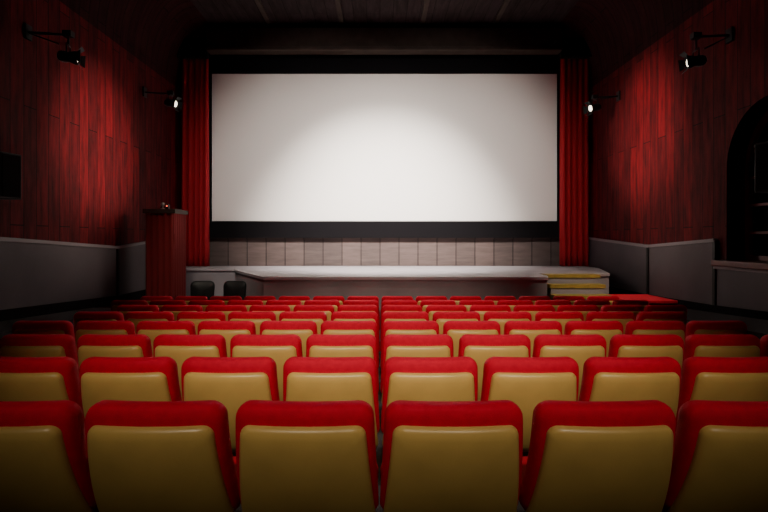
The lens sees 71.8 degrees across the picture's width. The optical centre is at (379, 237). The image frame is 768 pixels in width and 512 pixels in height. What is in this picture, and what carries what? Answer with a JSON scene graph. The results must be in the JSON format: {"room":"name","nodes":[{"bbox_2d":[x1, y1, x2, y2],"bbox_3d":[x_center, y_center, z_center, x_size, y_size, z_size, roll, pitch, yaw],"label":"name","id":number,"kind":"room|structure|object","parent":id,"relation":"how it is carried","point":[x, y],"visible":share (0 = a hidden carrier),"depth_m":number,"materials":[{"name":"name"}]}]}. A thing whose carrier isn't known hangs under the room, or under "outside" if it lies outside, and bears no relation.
{"room":"auditorium","nodes":[
{"label":"auditorium","id":0,"kind":"room"},
{"bbox_2d":[0,0,181,307],"bbox_3d":[-4.900,-0.675,4.650,0.001,5.900,17.300,0,0,0],"label":"wall","id":1,"kind":"structure","parent":0,"point":[96,153],"depth_m":8.70,"materials":[{"name":"red wood"}]},
{"bbox_2d":[0,151,20,199],"bbox_3d":[-4.704,-0.765,6.550,0.396,0.560,0.339,0,0,0],"label":"wall speaker","id":2,"kind":"object","parent":1,"relation":"attached to","point":[10,163],"visible":1,"depth_m":6.50,"materials":[{"name":"black metal"}]},
{"bbox_2d":[23,23,85,69],"bbox_3d":[-4.551,-2.673,7.399,0.733,0.564,0.289,0,0,-17],"label":"wall spotlight","id":3,"kind":"object","parent":1,"relation":"attached to","point":[73,57],"visible":1,"depth_m":7.40,"materials":[{"name":"black metal"}]},
{"bbox_2d":[0,237,145,320],"bbox_3d":[-4.863,0.317,4.650,0.070,1.814,17.300,0,0,0],"label":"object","id":4,"kind":"structure","parent":1,"relation":"attached to","point":[38,277],"depth_m":8.16,"materials":[{"name":"paint"}]},
{"bbox_2d":[142,86,182,111],"bbox_3d":[-4.532,-2.886,11.072,0.739,0.478,0.291,0,0,0],"label":"wall spotlight","id":5,"kind":"object","parent":1,"relation":"attached to","point":[174,103],"visible":1,"depth_m":11.05,"materials":[{"name":"black metal"}]},
{"bbox_2d":[181,59,209,265],"bbox_3d":[-4.463,-1.874,12.796,0.673,5.102,0.213,0,0,0],"label":"stage curtain","id":6,"kind":"object","parent":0,"point":[195,72],"depth_m":12.76,"materials":[{"name":"red fabric"}]},
{"bbox_2d":[0,308,767,511],"bbox_3d":[0.100,1.399,4.650,10.600,1.751,17.300,0,0,0],"label":"floor","id":7,"kind":"structure","parent":0,"point":[758,328],"depth_m":6.80,"materials":[{"name":"carpet"}]},
{"bbox_2d":[0,334,79,378],"bbox_3d":[-2.519,1.148,4.098,0.552,0.880,0.613,0,0,0],"label":"seat","id":8,"kind":"object","parent":7,"relation":"on","point":[11,345],"visible":0.19,"depth_m":3.82,"materials":[{"name":"red fabric"}]},
{"bbox_2d":[0,357,84,424],"bbox_3d":[-1.957,1.101,3.148,0.552,0.880,0.613,0,0,1],"label":"seat","id":9,"kind":"object","parent":7,"relation":"on","point":[21,378],"visible":0.34,"depth_m":2.87,"materials":[{"name":"red fabric"}]},
{"bbox_2d":[12,321,76,350],"bbox_3d":[-3.085,1.196,5.048,0.552,0.880,0.613,0,0,0],"label":"seat","id":10,"kind":"object","parent":7,"relation":"on","point":[19,327],"visible":0.13,"depth_m":4.78,"materials":[{"name":"red fabric"}]},
{"bbox_2d":[0,400,98,511],"bbox_3d":[-1.396,1.053,2.198,0.552,0.880,0.613,0,0,0],"label":"seat","id":11,"kind":"object","parent":7,"relation":"on","point":[44,464],"visible":0.85,"depth_m":1.94,"materials":[{"name":"red fabric"}]},
{"bbox_2d":[74,311,123,329],"bbox_3d":[-3.077,1.243,5.998,0.552,0.880,0.613,0,0,0],"label":"seat","id":12,"kind":"object","parent":7,"relation":"on","point":[82,315],"visible":0.16,"depth_m":5.73,"materials":[{"name":"red fabric"}]},
{"bbox_2d":[75,321,135,355],"bbox_3d":[-2.520,1.196,5.048,0.552,0.880,0.613,0,0,-1],"label":"seat","id":13,"kind":"object","parent":7,"relation":"on","point":[82,328],"visible":0.19,"depth_m":4.77,"materials":[{"name":"red fabric"}]},
{"bbox_2d":[77,334,152,366],"bbox_3d":[-1.954,1.148,4.098,0.552,0.880,0.613,0,0,0],"label":"seat","id":14,"kind":"object","parent":7,"relation":"on","point":[88,345],"visible":0.19,"depth_m":3.82,"materials":[{"name":"red fabric"}]},
{"bbox_2d":[111,300,147,310],"bbox_3d":[-3.640,1.338,7.898,0.552,0.880,0.613,0,0,-1],"label":"seat","id":15,"kind":"object","parent":7,"relation":"on","point":[115,303],"visible":0.12,"depth_m":7.63,"materials":[{"name":"red fabric"}]},
{"bbox_2d":[79,356,181,416],"bbox_3d":[-1.399,1.101,3.148,0.552,0.880,0.613,0,0,-1],"label":"seat","id":16,"kind":"object","parent":7,"relation":"on","point":[101,378],"visible":0.31,"depth_m":2.87,"materials":[{"name":"red fabric"}]},
{"bbox_2d":[116,305,158,320],"bbox_3d":[-3.083,1.291,6.948,0.552,0.880,0.613,0,0,0],"label":"seat","id":17,"kind":"object","parent":7,"relation":"on","point":[124,309],"visible":0.13,"depth_m":6.68,"materials":[{"name":"red fabric"}]},
{"bbox_2d":[125,311,174,332],"bbox_3d":[-2.519,1.243,5.998,0.552,0.880,0.613,0,0,1],"label":"seat","id":18,"kind":"object","parent":7,"relation":"on","point":[135,317],"visible":0.25,"depth_m":5.72,"materials":[{"name":"red fabric"}]},
{"bbox_2d":[85,400,240,511],"bbox_3d":[-0.838,1.053,2.198,0.552,0.880,0.613,0,0,0],"label":"seat","id":19,"kind":"object","parent":7,"relation":"on","point":[144,456],"visible":0.98,"depth_m":1.93,"materials":[{"name":"red fabric"}]},
{"bbox_2d":[143,209,187,299],"bbox_3d":[-4.155,0.639,10.300,0.610,2.369,0.680,0,0,0],"label":"podium","id":20,"kind":"object","parent":7,"relation":"on","point":[165,228],"visible":0.72,"depth_m":10.01,"materials":[{"name":"red wood"}]},
{"bbox_2d":[136,321,195,356],"bbox_3d":[-1.962,1.196,5.048,0.552,0.880,0.613,0,0,-1],"label":"seat","id":21,"kind":"object","parent":7,"relation":"on","point":[152,329],"visible":0.22,"depth_m":4.77,"materials":[{"name":"red fabric"}]},
{"bbox_2d":[149,300,185,311],"bbox_3d":[-3.083,1.338,7.898,0.552,0.880,0.613,0,0,0],"label":"seat","id":22,"kind":"object","parent":7,"relation":"on","point":[159,303],"visible":0.09,"depth_m":7.63,"materials":[{"name":"red fabric"}]},
{"bbox_2d":[161,305,202,320],"bbox_3d":[-2.525,1.291,6.948,0.552,0.880,0.613,0,0,-1],"label":"seat","id":23,"kind":"object","parent":7,"relation":"on","point":[175,309],"visible":0.14,"depth_m":6.68,"materials":[{"name":"red fabric"}]},
{"bbox_2d":[153,334,226,400],"bbox_3d":[-1.399,1.148,4.098,0.552,0.880,0.613,0,0,0],"label":"seat","id":24,"kind":"object","parent":7,"relation":"on","point":[179,347],"visible":0.23,"depth_m":3.82,"materials":[{"name":"red fabric"}]},
{"bbox_2d":[175,296,207,304],"bbox_3d":[-3.073,1.386,8.848,0.552,0.880,0.613,0,0,1],"label":"seat","id":25,"kind":"object","parent":7,"relation":"on","point":[186,299],"visible":0.09,"depth_m":8.58,"materials":[{"name":"red fabric"}]},
{"bbox_2d":[177,311,225,334],"bbox_3d":[-1.956,1.243,5.998,0.552,0.880,0.613,0,0,0],"label":"seat","id":26,"kind":"object","parent":7,"relation":"on","point":[196,318],"visible":0.13,"depth_m":5.72,"materials":[{"name":"red fabric"}]},
{"bbox_2d":[190,281,214,299],"bbox_3d":[-3.286,1.315,9.700,0.496,1.022,0.567,0,0,-9],"label":"chair","id":27,"kind":"object","parent":7,"relation":"on","point":[197,288],"visible":0.27,"depth_m":9.91,"materials":[{"name":"black leather"}]},
{"bbox_2d":[188,300,224,311],"bbox_3d":[-2.519,1.338,7.898,0.552,0.880,0.613,0,0,0],"label":"seat","id":28,"kind":"object","parent":7,"relation":"on","point":[204,303],"visible":0.06,"depth_m":7.63,"materials":[{"name":"red fabric"}]},
{"bbox_2d":[205,305,246,320],"bbox_3d":[-1.957,1.291,6.948,0.552,0.880,0.613,0,0,0],"label":"seat","id":29,"kind":"object","parent":7,"relation":"on","point":[226,309],"visible":0.16,"depth_m":6.68,"materials":[{"name":"red fabric"}]},
{"bbox_2d":[210,296,241,304],"bbox_3d":[-2.514,1.386,8.848,0.552,0.880,0.613,0,0,1],"label":"seat","id":30,"kind":"object","parent":7,"relation":"on","point":[225,299],"visible":0.12,"depth_m":8.58,"materials":[{"name":"red fabric"}]},
{"bbox_2d":[198,321,255,356],"bbox_3d":[-1.402,1.196,5.048,0.552,0.880,0.613,0,0,0],"label":"seat","id":31,"kind":"object","parent":7,"relation":"on","point":[227,329],"visible":0.23,"depth_m":4.77,"materials":[{"name":"red fabric"}]},
{"bbox_2d":[181,356,279,451],"bbox_3d":[-0.838,1.101,3.148,0.552,0.880,0.613,0,0,0],"label":"seat","id":32,"kind":"object","parent":7,"relation":"on","point":[232,382],"visible":0.43,"depth_m":2.87,"materials":[{"name":"red fabric"}]},
{"bbox_2d":[223,281,246,299],"bbox_3d":[-2.736,1.315,9.701,0.496,1.022,0.567,0,0,6],"label":"chair","id":33,"kind":"object","parent":7,"relation":"on","point":[231,288],"visible":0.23,"depth_m":9.91,"materials":[{"name":"black leather"}]},
{"bbox_2d":[227,300,263,311],"bbox_3d":[-1.958,1.338,7.898,0.552,0.880,0.613,0,0,0],"label":"seat","id":34,"kind":"object","parent":7,"relation":"on","point":[247,303],"visible":0.1,"depth_m":7.63,"materials":[{"name":"red fabric"}]},
{"bbox_2d":[228,311,275,334],"bbox_3d":[-1.399,1.243,5.998,0.552,0.880,0.613,0,0,1],"label":"seat","id":35,"kind":"object","parent":7,"relation":"on","point":[257,318],"visible":0.11,"depth_m":5.72,"materials":[{"name":"red fabric"}]},
{"bbox_2d":[244,296,275,304],"bbox_3d":[-1.960,1.386,8.848,0.552,0.880,0.613,0,0,0],"label":"seat","id":36,"kind":"object","parent":7,"relation":"on","point":[264,299],"visible":0.11,"depth_m":8.58,"materials":[{"name":"red fabric"}]},
{"bbox_2d":[230,334,302,400],"bbox_3d":[-0.837,1.148,4.098,0.552,0.880,0.613,0,0,0],"label":"seat","id":37,"kind":"object","parent":7,"relation":"on","point":[279,347],"visible":0.2,"depth_m":3.82,"materials":[{"name":"red fabric"}]},
{"bbox_2d":[249,305,290,320],"bbox_3d":[-1.402,1.291,6.948,0.552,0.880,0.613,0,0,0],"label":"seat","id":38,"kind":"object","parent":7,"relation":"on","point":[277,309],"visible":0.16,"depth_m":6.67,"materials":[{"name":"red fabric"}]},
{"bbox_2d":[266,300,301,310],"bbox_3d":[-1.400,1.338,7.898,0.552,0.880,0.613,0,0,0],"label":"seat","id":39,"kind":"object","parent":7,"relation":"on","point":[291,303],"visible":0.12,"depth_m":7.63,"materials":[{"name":"red fabric"}]},
{"bbox_2d":[260,321,317,356],"bbox_3d":[-0.838,1.196,5.048,0.552,0.880,0.613,0,0,0],"label":"seat","id":40,"kind":"object","parent":7,"relation":"on","point":[303,329],"visible":0.14,"depth_m":4.77,"materials":[{"name":"red fabric"}]},
{"bbox_2d":[278,296,309,304],"bbox_3d":[-1.397,1.386,8.848,0.552,0.880,0.613,0,0,0],"label":"seat","id":41,"kind":"object","parent":7,"relation":"on","point":[302,299],"visible":0.11,"depth_m":8.58,"materials":[{"name":"red fabric"}]},
{"bbox_2d":[279,311,326,333],"bbox_3d":[-0.841,1.243,5.998,0.552,0.880,0.613,0,0,0],"label":"seat","id":42,"kind":"object","parent":7,"relation":"on","point":[318,317],"visible":0.1,"depth_m":5.72,"materials":[{"name":"red fabric"}]},
{"bbox_2d":[235,400,378,511],"bbox_3d":[-0.280,1.053,2.198,0.552,0.880,0.613,0,0,1],"label":"seat","id":43,"kind":"object","parent":7,"relation":"on","point":[292,456],"visible":1,"depth_m":1.93,"materials":[{"name":"red fabric"}]},
{"bbox_2d":[293,305,334,320],"bbox_3d":[-0.840,1.291,6.948,0.552,0.880,0.613,0,0,0],"label":"seat","id":44,"kind":"object","parent":7,"relation":"on","point":[328,309],"visible":0.13,"depth_m":6.67,"materials":[{"name":"red fabric"}]},
{"bbox_2d":[304,300,339,310],"bbox_3d":[-0.845,1.338,7.898,0.552,0.880,0.613,0,0,-1],"label":"seat","id":45,"kind":"object","parent":7,"relation":"on","point":[335,303],"visible":0.07,"depth_m":7.63,"materials":[{"name":"red fabric"}]},
{"bbox_2d":[313,296,344,304],"bbox_3d":[-0.835,1.386,8.848,0.552,0.880,0.613,0,0,0],"label":"seat","id":46,"kind":"object","parent":7,"relation":"on","point":[341,299],"visible":0.09,"depth_m":8.58,"materials":[{"name":"red fabric"}]},
{"bbox_2d":[283,356,379,447],"bbox_3d":[-0.277,1.101,3.148,0.552,0.880,0.613,0,0,0],"label":"seat","id":47,"kind":"object","parent":7,"relation":"on","point":[304,378],"visible":0.44,"depth_m":2.87,"materials":[{"name":"red fabric"}]},
{"bbox_2d":[306,334,378,391],"bbox_3d":[-0.283,1.148,4.098,0.552,0.880,0.613,0,0,0],"label":"seat","id":48,"kind":"object","parent":7,"relation":"on","point":[317,345],"visible":0.2,"depth_m":3.82,"materials":[{"name":"red fabric"}]},
{"bbox_2d":[321,321,378,367],"bbox_3d":[-0.284,1.196,5.048,0.552,0.880,0.613,0,0,-1],"label":"seat","id":49,"kind":"object","parent":7,"relation":"on","point":[327,327],"visible":0.2,"depth_m":4.78,"materials":[{"name":"red fabric"}]},
{"bbox_2d":[331,311,379,350],"bbox_3d":[-0.276,1.243,5.998,0.552,0.880,0.613,0,0,0],"label":"seat","id":50,"kind":"object","parent":7,"relation":"on","point":[337,315],"visible":0.13,"depth_m":5.73,"materials":[{"name":"red fabric"}]},
{"bbox_2d":[337,305,378,318],"bbox_3d":[-0.285,1.291,6.948,0.552,0.880,0.613,0,0,-1],"label":"seat","id":51,"kind":"object","parent":7,"relation":"on","point":[346,308],"visible":0.11,"depth_m":6.68,"materials":[{"name":"red fabric"}]},
{"bbox_2d":[343,300,379,335],"bbox_3d":[-0.273,1.338,7.898,0.552,0.880,0.613,0,0,1],"label":"seat","id":52,"kind":"object","parent":7,"relation":"on","point":[346,302],"visible":0.12,"depth_m":7.63,"materials":[{"name":"red fabric"}]},
{"bbox_2d":[186,266,609,340],"bbox_3d":[0.100,1.256,11.155,9.820,1.137,3.690,0,0,0],"label":"stage","id":53,"kind":"object","parent":7,"relation":"on","point":[276,281],"visible":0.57,"depth_m":9.46,"materials":[{"name":"grey wood"}]},
{"bbox_2d":[380,300,416,329],"bbox_3d":[0.280,1.338,7.898,0.552,0.880,0.613,0,0,-1],"label":"seat","id":54,"kind":"object","parent":7,"relation":"on","point":[384,302],"visible":0.06,"depth_m":7.63,"materials":[{"name":"red fabric"}]},
{"bbox_2d":[380,305,421,338],"bbox_3d":[0.281,1.291,6.948,0.552,0.880,0.613,0,0,1],"label":"seat","id":55,"kind":"object","parent":7,"relation":"on","point":[396,308],"visible":0.07,"depth_m":6.68,"materials":[{"name":"red fabric"}]},
{"bbox_2d":[380,311,428,350],"bbox_3d":[0.276,1.243,5.998,0.552,0.880,0.613,0,0,0],"label":"seat","id":56,"kind":"object","parent":7,"relation":"on","point":[388,315],"visible":0.16,"depth_m":5.73,"materials":[{"name":"red fabric"}]},
{"bbox_2d":[380,321,438,366],"bbox_3d":[0.279,1.196,5.048,0.552,0.880,0.613,0,0,0],"label":"seat","id":57,"kind":"object","parent":7,"relation":"on","point":[388,327],"visible":0.16,"depth_m":4.77,"materials":[{"name":"red fabric"}]},
{"bbox_2d":[380,334,453,401],"bbox_3d":[0.278,1.148,4.098,0.552,0.880,0.613,0,0,0],"label":"seat","id":58,"kind":"object","parent":7,"relation":"on","point":[393,345],"visible":0.19,"depth_m":3.82,"materials":[{"name":"red fabric"}]},
{"bbox_2d":[381,356,477,444],"bbox_3d":[0.280,1.101,3.148,0.552,0.880,0.613,0,0,0],"label":"seat","id":59,"kind":"object","parent":7,"relation":"on","point":[405,378],"visible":0.42,"depth_m":2.87,"materials":[{"name":"red fabric"}]},
{"bbox_2d":[415,296,446,304],"bbox_3d":[0.840,1.386,8.848,0.552,0.880,0.613,0,0,0],"label":"seat","id":60,"kind":"object","parent":7,"relation":"on","point":[418,299],"visible":0.1,"depth_m":8.58,"materials":[{"name":"red fabric"}]},
{"bbox_2d":[420,300,455,311],"bbox_3d":[0.845,1.338,7.898,0.552,0.880,0.613,0,0,1],"label":"seat","id":61,"kind":"object","parent":7,"relation":"on","point":[424,303],"visible":0.09,"depth_m":7.63,"materials":[{"name":"red fabric"}]},
{"bbox_2d":[426,305,466,320],"bbox_3d":[0.843,1.291,6.948,0.552,0.880,0.613,0,0,0],"label":"seat","id":62,"kind":"object","parent":7,"relation":"on","point":[430,309],"visible":0.12,"depth_m":6.68,"materials":[{"name":"red fabric"}]},
{"bbox_2d":[380,400,522,511],"bbox_3d":[0.275,1.053,2.198,0.552,0.880,0.613,0,0,-1],"label":"seat","id":63,"kind":"object","parent":7,"relation":"on","point":[438,456],"visible":1,"depth_m":1.93,"materials":[{"name":"red fabric"}]},
{"bbox_2d":[432,311,479,333],"bbox_3d":[0.834,1.243,5.998,0.552,0.880,0.613,0,0,-1],"label":"seat","id":64,"kind":"object","parent":7,"relation":"on","point":[440,317],"visible":0.12,"depth_m":5.72,"materials":[{"name":"red fabric"}]},
{"bbox_2d":[450,296,481,304],"bbox_3d":[1.400,1.386,8.848,0.552,0.880,0.613,0,0,1],"label":"seat","id":65,"kind":"object","parent":7,"relation":"on","point":[456,299],"visible":0.08,"depth_m":8.58,"materials":[{"name":"red fabric"}]},
{"bbox_2d":[443,321,500,356],"bbox_3d":[0.841,1.196,5.048,0.552,0.880,0.613,0,0,0],"label":"seat","id":66,"kind":"object","parent":7,"relation":"on","point":[455,329],"visible":0.16,"depth_m":4.77,"materials":[{"name":"red fabric"}]},
{"bbox_2d":[459,300,494,310],"bbox_3d":[1.406,1.338,7.898,0.552,0.880,0.613,0,0,1],"label":"seat","id":67,"kind":"object","parent":7,"relation":"on","point":[468,303],"visible":0.17,"depth_m":7.63,"materials":[{"name":"red fabric"}]},
{"bbox_2d":[470,305,510,320],"bbox_3d":[1.405,1.291,6.948,0.552,0.880,0.613,0,0,0],"label":"seat","id":68,"kind":"object","parent":7,"relation":"on","point":[481,309],"visible":0.11,"depth_m":6.67,"materials":[{"name":"red fabric"}]},
{"bbox_2d":[458,334,530,400],"bbox_3d":[0.846,1.148,4.098,0.552,0.880,0.613,0,0,1],"label":"seat","id":69,"kind":"object","parent":7,"relation":"on","point":[480,347],"visible":0.2,"depth_m":3.82,"materials":[{"name":"red fabric"}]},
{"bbox_2d":[484,296,515,304],"bbox_3d":[1.961,1.386,8.848,0.552,0.880,0.613,0,0,0],"label":"seat","id":70,"kind":"object","parent":7,"relation":"on","point":[495,299],"visible":0.08,"depth_m":8.58,"materials":[{"name":"red fabric"}]},
{"bbox_2d":[483,311,531,334],"bbox_3d":[1.397,1.243,5.998,0.552,0.880,0.613,0,0,0],"label":"seat","id":71,"kind":"object","parent":7,"relation":"on","point":[501,318],"visible":0.2,"depth_m":5.72,"materials":[{"name":"red fabric"}]},
{"bbox_2d":[497,300,532,311],"bbox_3d":[1.962,1.338,7.898,0.552,0.880,0.613,0,0,0],"label":"seat","id":72,"kind":"object","parent":7,"relation":"on","point":[511,303],"visible":0.08,"depth_m":7.63,"materials":[{"name":"red fabric"}]},
{"bbox_2d":[480,356,578,451],"bbox_3d":[0.841,1.101,3.148,0.552,0.880,0.613,0,0,0],"label":"seat","id":73,"kind":"object","parent":7,"relation":"on","point":[527,382],"visible":0.38,"depth_m":2.87,"materials":[{"name":"red fabric"}]},
{"bbox_2d":[503,321,561,356],"bbox_3d":[1.402,1.196,5.048,0.552,0.880,0.613,0,0,1],"label":"seat","id":74,"kind":"object","parent":7,"relation":"on","point":[531,329],"visible":0.21,"depth_m":4.77,"materials":[{"name":"red fabric"}]},
{"bbox_2d":[513,305,554,320],"bbox_3d":[1.962,1.291,6.948,0.552,0.880,0.613,0,0,0],"label":"seat","id":75,"kind":"object","parent":7,"relation":"on","point":[532,309],"visible":0.1,"depth_m":6.68,"materials":[{"name":"red fabric"}]},
{"bbox_2d":[518,296,550,304],"bbox_3d":[2.522,1.386,8.848,0.552,0.880,0.613,0,0,0],"label":"seat","id":76,"kind":"object","parent":7,"relation":"on","point":[533,299],"visible":0.06,"depth_m":8.58,"materials":[{"name":"red fabric"}]},
{"bbox_2d":[535,300,571,311],"bbox_3d":[2.519,1.338,7.898,0.552,0.880,0.613,0,0,0],"label":"seat","id":77,"kind":"object","parent":7,"relation":"on","point":[555,303],"visible":0.09,"depth_m":7.63,"materials":[{"name":"red fabric"}]},
{"bbox_2d":[535,311,583,334],"bbox_3d":[1.963,1.243,5.998,0.552,0.880,0.613,0,0,0],"label":"seat","id":78,"kind":"object","parent":7,"relation":"on","point":[563,318],"visible":0.13,"depth_m":5.72,"materials":[{"name":"red fabric"}]},
{"bbox_2d":[552,296,584,304],"bbox_3d":[3.078,1.386,8.848,0.552,0.880,0.613,0,0,0],"label":"seat","id":79,"kind":"object","parent":7,"relation":"on","point":[572,299],"visible":0.14,"depth_m":8.58,"materials":[{"name":"red fabric"}]},
{"bbox_2d":[532,334,606,399],"bbox_3d":[1.399,1.148,4.098,0.552,0.880,0.613,0,0,0],"label":"seat","id":80,"kind":"object","parent":7,"relation":"on","point":[581,347],"visible":0.23,"depth_m":3.82,"materials":[{"name":"red fabric"}]},
{"bbox_2d":[557,305,598,320],"bbox_3d":[2.521,1.291,6.948,0.552,0.880,0.613,0,0,0],"label":"seat","id":81,"kind":"object","parent":7,"relation":"on","point":[584,309],"visible":0.16,"depth_m":6.68,"materials":[{"name":"red fabric"}]},
{"bbox_2d":[574,300,610,310],"bbox_3d":[3.081,1.338,7.898,0.552,0.880,0.613,0,0,0],"label":"seat","id":82,"kind":"object","parent":7,"relation":"on","point":[599,303],"visible":0.09,"depth_m":7.63,"materials":[{"name":"red fabric"}]},
{"bbox_2d":[564,321,622,356],"bbox_3d":[1.956,1.196,5.048,0.552,0.880,0.613,0,0,-1],"label":"seat","id":83,"kind":"object","parent":7,"relation":"on","point":[607,329],"visible":0.15,"depth_m":4.77,"materials":[{"name":"red fabric"}]},
{"bbox_2d":[519,400,675,511],"bbox_3d":[0.840,1.053,2.198,0.552,0.880,0.613,0,0,0],"label":"seat","id":84,"kind":"object","parent":7,"relation":"on","point":[583,456],"visible":0.97,"depth_m":1.93,"materials":[{"name":"red fabric"}]},
{"bbox_2d":[586,311,634,333],"bbox_3d":[2.524,1.243,5.998,0.552,0.880,0.613,0,0,0],"label":"seat","id":85,"kind":"object","parent":7,"relation":"on","point":[624,317],"visible":0.15,"depth_m":5.72,"materials":[{"name":"red fabric"}]},
{"bbox_2d":[600,305,642,320],"bbox_3d":[3.083,1.291,6.948,0.552,0.880,0.613,0,0,1],"label":"seat","id":86,"kind":"object","parent":7,"relation":"on","point":[635,309],"visible":0.12,"depth_m":6.68,"materials":[{"name":"red fabric"}]},
{"bbox_2d":[578,356,680,416],"bbox_3d":[1.401,1.101,3.148,0.552,0.880,0.613,0,0,0],"label":"seat","id":87,"kind":"object","parent":7,"relation":"on","point":[603,378],"visible":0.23,"depth_m":2.87,"materials":[{"name":"red fabric"}]},
{"bbox_2d":[612,300,648,310],"bbox_3d":[3.639,1.338,7.898,0.552,0.880,0.613,0,0,-1],"label":"seat","id":88,"kind":"object","parent":7,"relation":"on","point":[643,303],"visible":0.12,"depth_m":7.63,"materials":[{"name":"red fabric"}]},
{"bbox_2d":[608,294,677,304],"bbox_3d":[4.600,1.440,9.450,0.840,0.769,1.040,0,0,0],"label":"platform","id":89,"kind":"object","parent":7,"relation":"on","point":[653,300],"visible":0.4,"depth_m":9.24,"materials":[{"name":"red carpet"}]},
{"bbox_2d":[608,334,683,367],"bbox_3d":[1.961,1.148,4.098,0.552,0.880,0.613,0,0,0],"label":"seat","id":90,"kind":"object","parent":7,"relation":"on","point":[621,345],"visible":0.19,"depth_m":3.82,"materials":[{"name":"red fabric"}]},
{"bbox_2d":[625,321,685,340],"bbox_3d":[2.522,1.196,5.048,0.552,0.880,0.613,0,0,1],"label":"seat","id":91,"kind":"object","parent":7,"relation":"on","point":[678,328],"visible":0.11,"depth_m":4.77,"materials":[{"name":"red fabric"}]},
{"bbox_2d":[636,311,685,326],"bbox_3d":[3.079,1.243,5.998,0.552,0.880,0.613,0,0,0],"label":"seat","id":92,"kind":"object","parent":7,"relation":"on","point":[643,315],"visible":0.18,"depth_m":5.73,"materials":[{"name":"red fabric"}]},
{"bbox_2d":[644,305,686,318],"bbox_3d":[3.635,1.291,6.948,0.552,0.880,0.613,0,0,-1],"label":"seat","id":93,"kind":"object","parent":7,"relation":"on","point":[652,308],"visible":0.16,"depth_m":6.68,"materials":[{"name":"red fabric"}]},
{"bbox_2d":[662,400,767,511],"bbox_3d":[1.405,1.053,2.198,0.552,0.880,0.613,0,0,0],"label":"seat","id":94,"kind":"object","parent":7,"relation":"on","point":[720,460],"visible":0.92,"depth_m":1.94,"materials":[{"name":"red fabric"}]},
{"bbox_2d":[685,321,746,338],"bbox_3d":[3.079,1.196,5.048,0.552,0.880,0.613,0,0,0],"label":"seat","id":95,"kind":"object","parent":7,"relation":"on","point":[692,327],"visible":0.16,"depth_m":4.78,"materials":[{"name":"red fabric"}]},
{"bbox_2d":[675,356,767,431],"bbox_3d":[1.959,1.101,3.148,0.552,0.880,0.613,0,0,0],"label":"seat","id":96,"kind":"object","parent":7,"relation":"on","point":[702,378],"visible":0.29,"depth_m":2.87,"materials":[{"name":"red fabric"}]},
{"bbox_2d":[683,334,760,361],"bbox_3d":[2.519,1.148,4.098,0.552,0.880,0.613,0,0,0],"label":"seat","id":97,"kind":"object","parent":7,"relation":"on","point":[698,345],"visible":0.2,"depth_m":3.82,"materials":[{"name":"red fabric"}]},
{"bbox_2d":[760,334,767,356],"bbox_3d":[3.078,1.148,4.098,0.552,0.880,0.613,0,0,0],"label":"seat","id":98,"kind":"object","parent":7,"relation":"on","point":[764,340],"visible":0.09,"depth_m":3.89,"materials":[{"name":"red fabric"}]},
{"bbox_2d":[209,54,559,237],"bbox_3d":[0.110,-2.315,13.000,8.640,4.620,0.080,0,0,0],"label":"screen","id":99,"kind":"object","parent":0,"point":[301,146],"visible":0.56,"depth_m":13.00,"materials":[{"name":"white fabric"}]},
{"bbox_2d":[59,0,713,90],"bbox_3d":[0.100,-4.400,4.650,10.000,1.550,17.300,0,0,0],"label":"ceiling","id":100,"kind":"structure","parent":0,"point":[615,32],"depth_m":11.62,"materials":[{"name":"brown wood"}]},
{"bbox_2d":[177,26,591,58],"bbox_3d":[0.100,-4.640,12.575,9.800,0.730,0.350,0,0,0],"label":"beam","id":101,"kind":"structure","parent":100,"relation":"attached to","point":[219,40],"depth_m":12.45,"materials":[{"name":"brown wood"}]},
{"bbox_2d":[559,59,588,265],"bbox_3d":[4.691,-1.874,12.791,0.681,5.102,0.211,0,0,0],"label":"stage curtain","id":102,"kind":"object","parent":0,"point":[574,73],"depth_m":12.76,"materials":[{"name":"red fabric"}]},
{"bbox_2d":[543,274,611,299],"bbox_3d":[3.630,1.256,9.730,1.020,1.137,1.040,0,0,0],"label":"steps","id":103,"kind":"structure","parent":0,"point":[585,285],"depth_m":9.73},
{"bbox_2d":[588,0,767,259],"bbox_3d":[5.280,-0.675,4.650,0.360,5.900,17.300,0,0,0],"label":"wall","id":104,"kind":"structure","parent":0,"point":[666,159],"depth_m":8.88,"materials":[{"name":"red wood"}]},
{"bbox_2d":[583,91,620,115],"bbox_3d":[4.748,-2.876,11.358,0.706,0.499,0.292,0,0,0],"label":"wall spotlight","id":105,"kind":"object","parent":104,"relation":"attached to","point":[590,108],"visible":1,"depth_m":11.35,"materials":[{"name":"black metal"}]},
{"bbox_2d":[588,237,767,319],"bbox_3d":[5.063,0.317,4.650,0.070,1.814,17.300,0,0,0],"label":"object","id":106,"kind":"structure","parent":104,"relation":"attached to","point":[683,272],"depth_m":8.75,"materials":[{"name":"paint"}]},
{"bbox_2d":[678,26,733,73],"bbox_3d":[4.757,-2.734,7.776,0.691,0.622,0.291,0,0,0],"label":"wall spotlight","id":107,"kind":"object","parent":104,"relation":"attached to","point":[690,61],"visible":1,"depth_m":7.71,"materials":[{"name":"black metal"}]},
{"bbox_2d":[711,260,767,269],"bbox_3d":[5.150,0.370,6.925,0.420,0.090,1.990,0,0,0],"label":"windowsill","id":108,"kind":"object","parent":104,"relation":"attached to","point":[746,264],"visible":0.96,"depth_m":7.33,"materials":[{"name":"brown wood"}]},
{"bbox_2d":[745,110,767,261],"bbox_3d":[5.405,-0.772,6.925,0.070,2.215,1.750,0,0,0],"label":"window","id":109,"kind":"structure","parent":104,"relation":"in","point":[756,204],"depth_m":7.66,"materials":[{"name":"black glass"}]},
{"bbox_3d":[0.100,-1.400,13.350,10.100,7.350,0.100,0,0,0],"label":"wall","id":110,"kind":"structure","parent":0,"visible":0},
{"bbox_2d":[210,238,558,265],"bbox_3d":[0.100,0.381,13.185,8.800,1.012,0.210,0,0,0],"label":"panelling","id":111,"kind":"object","parent":110,"relation":"attached to","point":[223,251],"visible":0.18,"depth_m":13.12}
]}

